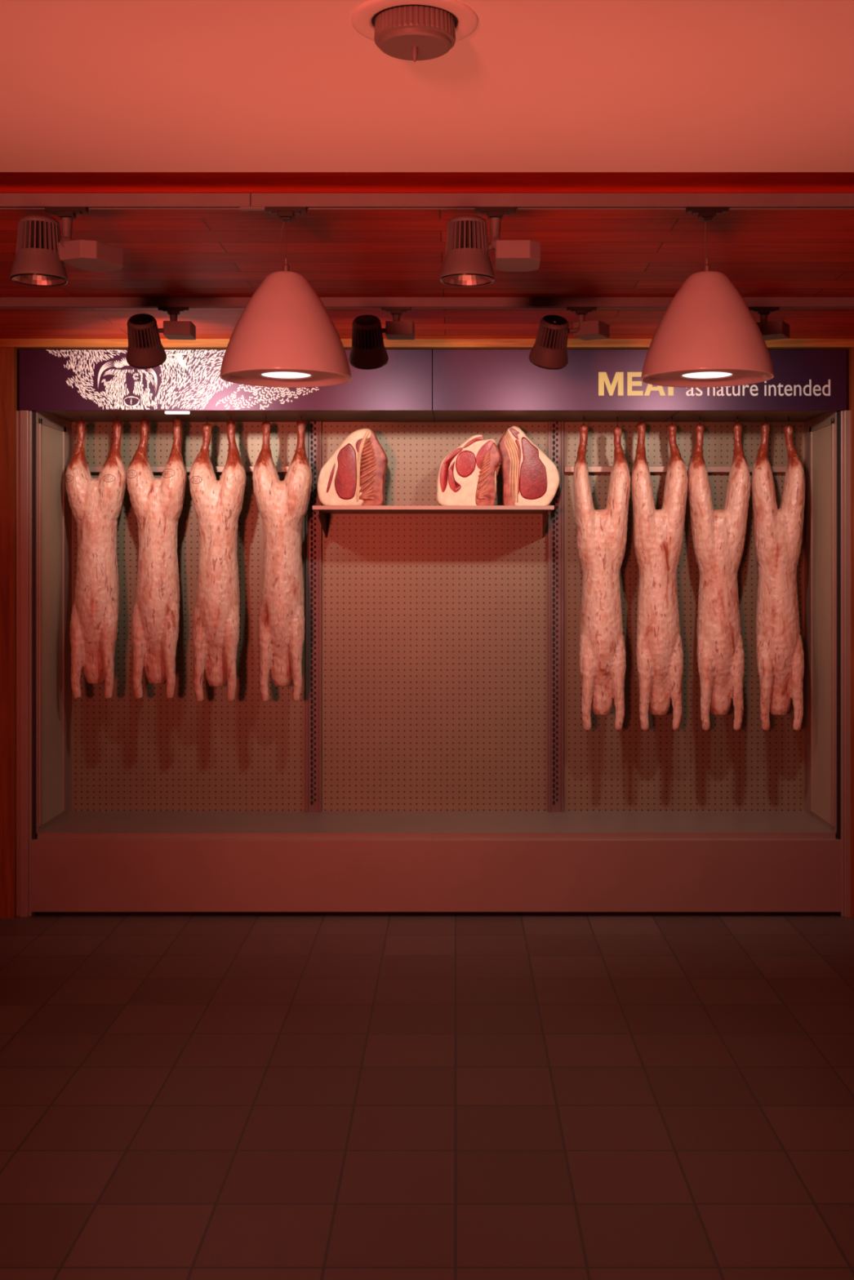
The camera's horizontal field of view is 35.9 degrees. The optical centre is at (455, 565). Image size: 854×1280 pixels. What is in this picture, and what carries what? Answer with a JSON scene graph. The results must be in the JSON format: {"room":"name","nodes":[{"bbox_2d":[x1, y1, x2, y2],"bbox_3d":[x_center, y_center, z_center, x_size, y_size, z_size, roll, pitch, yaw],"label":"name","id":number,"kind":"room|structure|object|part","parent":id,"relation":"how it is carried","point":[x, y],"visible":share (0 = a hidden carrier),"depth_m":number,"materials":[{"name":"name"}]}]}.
{"room":"food shop","nodes":[
{"label":"food shop","id":0,"kind":"room"},
{"bbox_2d":[0,347,19,918],"bbox_3d":[-2.600,0.305,6.135,1.199,2.589,0.330,0,0,0],"label":"wall","id":1,"kind":"structure","parent":0,"point":[9,357],"depth_m":5.97,"materials":[{"name":"paint"}]},
{"bbox_2d":[0,338,853,359],"bbox_3d":[0.000,-1.008,6.128,6.400,0.038,0.345,0,0,0],"label":"trim","id":2,"kind":"structure","parent":1,"relation":"attached to","point":[19,344],"depth_m":5.95,"materials":[{"name":"brown wood"}]},
{"bbox_2d":[0,911,853,1279],"bbox_3d":[0.000,1.650,2.100,6.400,0.100,10.200,0,0,0],"label":"floor","id":3,"kind":"structure","parent":0,"point":[184,1095],"depth_m":4.00,"materials":[{"name":"tile"}]},
{"bbox_2d":[16,402,850,917],"bbox_3d":[-0.087,0.426,6.289,3.862,2.347,0.602,0,0,0],"label":"display case","id":4,"kind":"object","parent":3,"relation":"on","point":[435,753],"visible":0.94,"depth_m":6.57,"materials":[{"name":"metal"}]},
{"bbox_3d":[-1.976,0.447,6.019,0.085,2.307,0.062,0,0,0],"label":"post","id":5,"kind":"part","parent":4,"relation":"part of","materials":[{"name":"metal"}]},
{"bbox_3d":[-1.913,0.274,6.245,0.003,1.852,0.340,0,0,0],"label":"pane","id":6,"kind":"part","parent":4,"relation":"part of","materials":[{"name":"clear glass"}]},
{"bbox_3d":[-1.911,0.262,6.250,0.008,1.877,0.400,0,0,0],"label":"frame","id":7,"kind":"part","parent":4,"relation":"part of","materials":[{"name":"metal"}]},
{"bbox_3d":[-1.925,0.262,6.300,0.020,1.977,0.540,0,0,0],"label":"panel","id":8,"kind":"part","parent":4,"relation":"part of","materials":[{"name":"metal"}]},
{"bbox_2d":[164,411,189,413],"bbox_3d":[-1.275,-0.706,6.034,0.110,0.022,0.023,0,0,0],"label":"batten","id":9,"kind":"object","parent":4,"relation":"attached to","point":[166,412],"visible":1,"depth_m":6.02,"materials":[{"name":"beige plastic"}]},
{"bbox_3d":[-1.315,-0.477,6.543,1.139,0.030,0.055,0,0,0],"label":"rail","id":10,"kind":"part","parent":4,"relation":"part of","materials":[{"name":"metal"}]},
{"bbox_2d":[19,349,846,411],"bbox_3d":[-0.102,-0.845,6.002,3.764,0.278,0.032,0,0,0],"label":"fascia sign","id":11,"kind":"object","parent":4,"relation":"attached to","point":[51,380],"visible":0.76,"depth_m":5.99,"materials":[{"name":"purple metal"}]},
{"bbox_3d":[-1.045,-0.845,6.003,1.878,0.278,0.030,0,0,0],"label":"panel","id":12,"kind":"part","parent":11,"relation":"part of","materials":[{"name":"purple plastic"}]},
{"bbox_3d":[0.838,-0.845,6.003,1.884,0.278,0.030,0,0,0],"label":"panel","id":13,"kind":"part","parent":11,"relation":"part of","materials":[{"name":"purple plastic"}]},
{"bbox_2d":[311,505,554,537],"bbox_3d":[-0.103,-0.209,6.335,1.121,0.140,0.470,0,0,0],"label":"display shelf","id":14,"kind":"object","parent":4,"relation":"attached to","point":[322,511],"visible":1,"depth_m":6.11,"materials":[{"name":"metal"}]},
{"bbox_2d":[317,428,387,505],"bbox_3d":[-0.490,-0.457,6.289,0.328,0.383,0.162,0,0,0],"label":"joint","id":15,"kind":"object","parent":14,"relation":"on","point":[355,473],"visible":0.98,"depth_m":6.22,"materials":[{"name":"food"}]},
{"bbox_2d":[436,434,501,505],"bbox_3d":[0.065,-0.442,6.267,0.307,0.357,0.116,0,0,0],"label":"joint","id":16,"kind":"object","parent":14,"relation":"on","point":[467,475],"visible":0.97,"depth_m":6.21,"materials":[{"name":"food"}]},
{"bbox_2d":[497,425,559,505],"bbox_3d":[0.354,-0.468,6.405,0.294,0.413,0.160,0,0,0],"label":"joint","id":17,"kind":"object","parent":14,"relation":"on","point":[529,477],"visible":0.93,"depth_m":6.33,"materials":[{"name":"food"}]},
{"bbox_3d":[1.125,-0.477,6.543,1.171,0.030,0.055,0,0,0],"label":"rail","id":18,"kind":"part","parent":4,"relation":"part of","materials":[{"name":"metal"}]},
{"bbox_3d":[1.751,0.262,6.300,0.020,1.977,0.540,0,0,0],"label":"panel","id":19,"kind":"part","parent":4,"relation":"part of","materials":[{"name":"metal"}]},
{"bbox_3d":[1.740,0.274,6.245,0.003,1.852,0.340,0,0,0],"label":"pane","id":20,"kind":"part","parent":4,"relation":"part of","materials":[{"name":"clear glass"}]},
{"bbox_3d":[1.737,0.262,6.250,0.008,1.877,0.400,0,0,0],"label":"frame","id":21,"kind":"part","parent":4,"relation":"part of","materials":[{"name":"metal"}]},
{"bbox_3d":[1.802,0.447,6.019,0.085,2.307,0.062,0,0,0],"label":"post","id":22,"kind":"part","parent":4,"relation":"part of","materials":[{"name":"metal"}]},
{"bbox_3d":[-1.081,-0.707,6.340,0.006,0.020,0.006,0,0,0],"label":"hook","id":23,"kind":"object","parent":4,"relation":"hanging from","visible":0},
{"bbox_2d":[189,419,246,702],"bbox_3d":[-1.143,-0.027,6.343,0.268,1.351,0.246,0,0,0],"label":"animal","id":24,"kind":"object","parent":23,"relation":"hanging from","point":[217,504],"visible":1,"depth_m":6.25},
{"bbox_3d":[-0.912,-0.703,6.340,0.006,0.027,0.006,0,0,0],"label":"hook","id":25,"kind":"object","parent":4,"relation":"hanging from","visible":0},
{"bbox_2d":[252,419,312,702],"bbox_3d":[-0.832,-0.027,6.343,0.286,1.350,0.247,0,0,0],"label":"animal","id":26,"kind":"object","parent":25,"relation":"hanging from","point":[282,505],"visible":1,"depth_m":6.25},
{"bbox_3d":[0.619,-0.695,6.340,0.006,0.044,0.006,0,0,0],"label":"hook","id":27,"kind":"object","parent":4,"relation":"hanging from","visible":0},
{"bbox_2d":[573,425,630,730],"bbox_3d":[0.702,0.053,6.343,0.276,1.465,0.244,0,0,-11],"label":"animal","id":28,"kind":"object","parent":27,"relation":"hanging from","point":[601,535],"visible":1,"depth_m":6.25},
{"bbox_3d":[0.896,-0.702,6.340,0.006,0.030,0.006,0,0,0],"label":"hook","id":29,"kind":"object","parent":4,"relation":"hanging from","visible":0},
{"bbox_2d":[631,422,688,730],"bbox_3d":[0.979,0.047,6.343,0.271,1.478,0.244,0,0,-11],"label":"animal","id":30,"kind":"object","parent":29,"relation":"hanging from","point":[658,534],"visible":1,"depth_m":6.25},
{"bbox_3d":[1.177,-0.696,6.340,0.006,0.041,0.006,0,0,0],"label":"hook","id":31,"kind":"object","parent":4,"relation":"hanging from","visible":0},
{"bbox_2d":[687,422,751,730],"bbox_3d":[1.267,0.048,6.343,0.298,1.474,0.247,0,0,0],"label":"animal","id":32,"kind":"object","parent":31,"relation":"hanging from","point":[718,535],"visible":1,"depth_m":6.25},
{"bbox_3d":[-1.803,-0.707,6.340,0.006,0.020,0.006,0,0,0],"label":"hook","id":33,"kind":"object","parent":4,"relation":"hanging from","visible":0},
{"bbox_2d":[65,419,126,698],"bbox_3d":[-1.726,-0.034,6.343,0.288,1.336,0.247,0,0,0],"label":"animal","id":34,"kind":"object","parent":33,"relation":"hanging from","point":[95,504],"visible":1,"depth_m":6.25},
{"bbox_3d":[-1.496,-0.708,6.340,0.006,0.017,0.006,0,0,0],"label":"hook","id":35,"kind":"object","parent":4,"relation":"hanging from","visible":0},
{"bbox_2d":[126,418,186,698],"bbox_3d":[-1.439,-0.036,6.342,0.285,1.341,0.244,0,0,-11],"label":"animal","id":36,"kind":"object","parent":35,"relation":"hanging from","point":[157,504],"visible":1,"depth_m":6.25},
{"bbox_3d":[1.493,-0.700,6.340,0.006,0.034,0.006,0,0,0],"label":"hook","id":37,"kind":"object","parent":4,"relation":"hanging from","visible":0},
{"bbox_2d":[751,422,804,730],"bbox_3d":[1.554,0.048,6.342,0.251,1.475,0.244,0,0,11],"label":"animal","id":38,"kind":"object","parent":37,"relation":"hanging from","point":[777,533],"visible":1,"depth_m":6.25},
{"bbox_2d":[0,0,853,172],"bbox_3d":[0.000,-1.085,0.147,6.400,0.200,6.295,0,0,0],"label":"ceiling","id":39,"kind":"structure","parent":0,"point":[86,86],"depth_m":2.74,"materials":[{"name":"paint"}]},
{"bbox_2d":[351,0,478,62],"bbox_3d":[-0.073,-0.947,2.380,0.230,0.077,0.230,0,0,0],"label":"ceiling detector","id":40,"kind":"object","parent":39,"relation":"attached to","point":[414,30],"visible":1,"depth_m":2.33,"materials":[{"name":"plastic"}]},
{"bbox_2d":[0,192,853,338],"bbox_3d":[0.000,-1.077,4.824,6.400,0.100,2.393,0,0,0],"label":"ceiling","id":41,"kind":"structure","parent":0,"point":[167,253],"depth_m":4.45,"materials":[{"name":"brown wood"}]},
{"bbox_2d":[0,172,853,192],"bbox_3d":[0.000,-1.116,3.462,6.400,0.178,0.330,0,0,0],"label":"ceiling beam","id":42,"kind":"structure","parent":41,"relation":"attached to","point":[10,182],"depth_m":3.62,"materials":[{"name":"brown wood"}]},
{"bbox_2d":[0,193,853,210],"bbox_3d":[0.000,-1.006,3.644,6.380,0.041,0.035,0,0,0],"label":"track","id":43,"kind":"object","parent":41,"relation":"attached to","point":[242,202],"visible":1,"depth_m":3.63,"materials":[{"name":"paint"}]},
{"bbox_2d":[9,206,123,286],"bbox_3d":[-1.080,-0.891,3.664,0.302,0.205,0.166,0,0,-20],"label":"track spotlight","id":44,"kind":"object","parent":43,"relation":"attached to","point":[41,253],"visible":1,"depth_m":3.61,"materials":[{"name":"grey paint"}]},
{"bbox_3d":[-1.075,-0.925,3.644,0.031,0.070,0.031,0,0,0],"label":"stem","id":45,"kind":"part","parent":44,"relation":"part of","materials":[{"name":"grey paint"}]},
{"bbox_2d":[219,206,351,387],"bbox_3d":[-0.469,-0.755,3.644,0.362,0.477,0.362,0,0,0],"label":"pendant lamp","id":46,"kind":"object","parent":43,"relation":"hanging from","point":[285,335],"visible":1,"depth_m":3.54,"materials":[{"name":"metal"}]},
{"bbox_3d":[-0.469,-0.663,3.644,0.362,0.292,0.362,0,0,0],"label":"lamp shade","id":47,"kind":"part","parent":46,"relation":"part of","materials":[{"name":"metal"}]},
{"bbox_2d":[439,206,540,286],"bbox_3d":[0.100,-0.891,3.672,0.296,0.205,0.180,0,0,-11],"label":"track spotlight","id":48,"kind":"object","parent":43,"relation":"attached to","point":[467,262],"visible":1,"depth_m":3.60,"materials":[{"name":"grey paint"}]},
{"bbox_3d":[0.099,-0.883,3.644,0.030,0.028,0.016,0,0,0],"label":"arm","id":49,"kind":"part","parent":48,"relation":"part of","materials":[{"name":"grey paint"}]},
{"bbox_3d":[0.110,-0.925,3.644,0.031,0.070,0.031,0,0,0],"label":"stem","id":50,"kind":"part","parent":48,"relation":"part of","materials":[{"name":"grey paint"}]},
{"bbox_2d":[640,206,773,387],"bbox_3d":[0.696,-0.755,3.644,0.362,0.477,0.362,0,0,0],"label":"pendant lamp","id":51,"kind":"object","parent":43,"relation":"hanging from","point":[708,335],"visible":1,"depth_m":3.54,"materials":[{"name":"metal"}]},
{"bbox_3d":[0.696,-0.663,3.644,0.362,0.292,0.362,0,0,0],"label":"lamp shade","id":52,"kind":"part","parent":51,"relation":"part of","materials":[{"name":"metal"}]},
{"bbox_2d":[0,297,853,308],"bbox_3d":[0.000,-1.008,5.049,6.380,0.036,0.034,0,0,0],"label":"track","id":53,"kind":"object","parent":41,"relation":"attached to","point":[5,302],"visible":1,"depth_m":5.03,"materials":[{"name":"metal"}]},
{"bbox_2d":[126,306,195,368],"bbox_3d":[-1.141,-0.874,5.063,0.265,0.239,0.202,0,0,0],"label":"track spotlight","id":54,"kind":"object","parent":53,"relation":"attached to","point":[145,350],"visible":1,"depth_m":5.02,"materials":[{"name":"grey paint"}]},
{"bbox_3d":[-1.110,-0.905,5.046,0.067,0.029,0.022,0,0,0],"label":"arm","id":55,"kind":"part","parent":54,"relation":"part of","materials":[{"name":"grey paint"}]},
{"bbox_3d":[-1.081,-0.938,5.049,0.030,0.045,0.030,0,0,0],"label":"stem","id":56,"kind":"part","parent":54,"relation":"part of","materials":[{"name":"grey paint"}]},
{"bbox_2d":[348,306,414,369],"bbox_3d":[-0.286,-0.872,5.060,0.253,0.244,0.199,0,0,0],"label":"track spotlight","id":57,"kind":"object","parent":53,"relation":"attached to","point":[368,351],"visible":1,"depth_m":5.02,"materials":[{"name":"grey paint"}]},
{"bbox_3d":[-0.227,-0.938,5.049,0.030,0.045,0.030,0,0,0],"label":"stem","id":58,"kind":"part","parent":57,"relation":"part of","materials":[{"name":"grey paint"}]},
{"bbox_2d":[528,306,608,369],"bbox_3d":[0.440,-0.872,5.059,0.313,0.244,0.198,0,0,0],"label":"track spotlight","id":59,"kind":"object","parent":53,"relation":"attached to","point":[549,351],"visible":1,"depth_m":5.02,"materials":[{"name":"grey paint"}]},
{"bbox_3d":[0.458,-0.905,5.046,0.058,0.029,0.022,0,0,0],"label":"arm","id":60,"kind":"part","parent":59,"relation":"part of","materials":[{"name":"grey paint"}]},
{"bbox_3d":[0.483,-0.938,5.049,0.030,0.045,0.030,0,0,0],"label":"stem","id":61,"kind":"part","parent":59,"relation":"part of","materials":[{"name":"grey paint"}]},
{"bbox_2d":[747,306,789,340],"bbox_3d":[1.139,-0.872,5.059,0.313,0.244,0.198,0,0,0],"label":"track spotlight","id":62,"kind":"object","parent":53,"relation":"attached to","point":[771,330],"visible":0.2,"depth_m":5.04,"materials":[{"name":"grey paint"}]},
{"bbox_3d":[1.182,-0.938,5.049,0.030,0.045,0.030,0,0,0],"label":"stem","id":63,"kind":"part","parent":62,"relation":"part of","materials":[{"name":"grey paint"}]},
{"bbox_2d":[431,359,432,402],"bbox_3d":[0.000,0.236,7.150,6.400,2.727,0.100,0,0,0],"label":"wall","id":64,"kind":"structure","parent":0,"point":[432,359],"depth_m":7.10,"materials":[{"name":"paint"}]},
{"bbox_2d":[846,347,853,918],"bbox_3d":[2.498,0.305,6.135,1.403,2.589,0.330,0,0,0],"label":"wall","id":65,"kind":"structure","parent":0,"point":[850,353],"depth_m":5.97,"materials":[{"name":"brown wood"}]}
]}

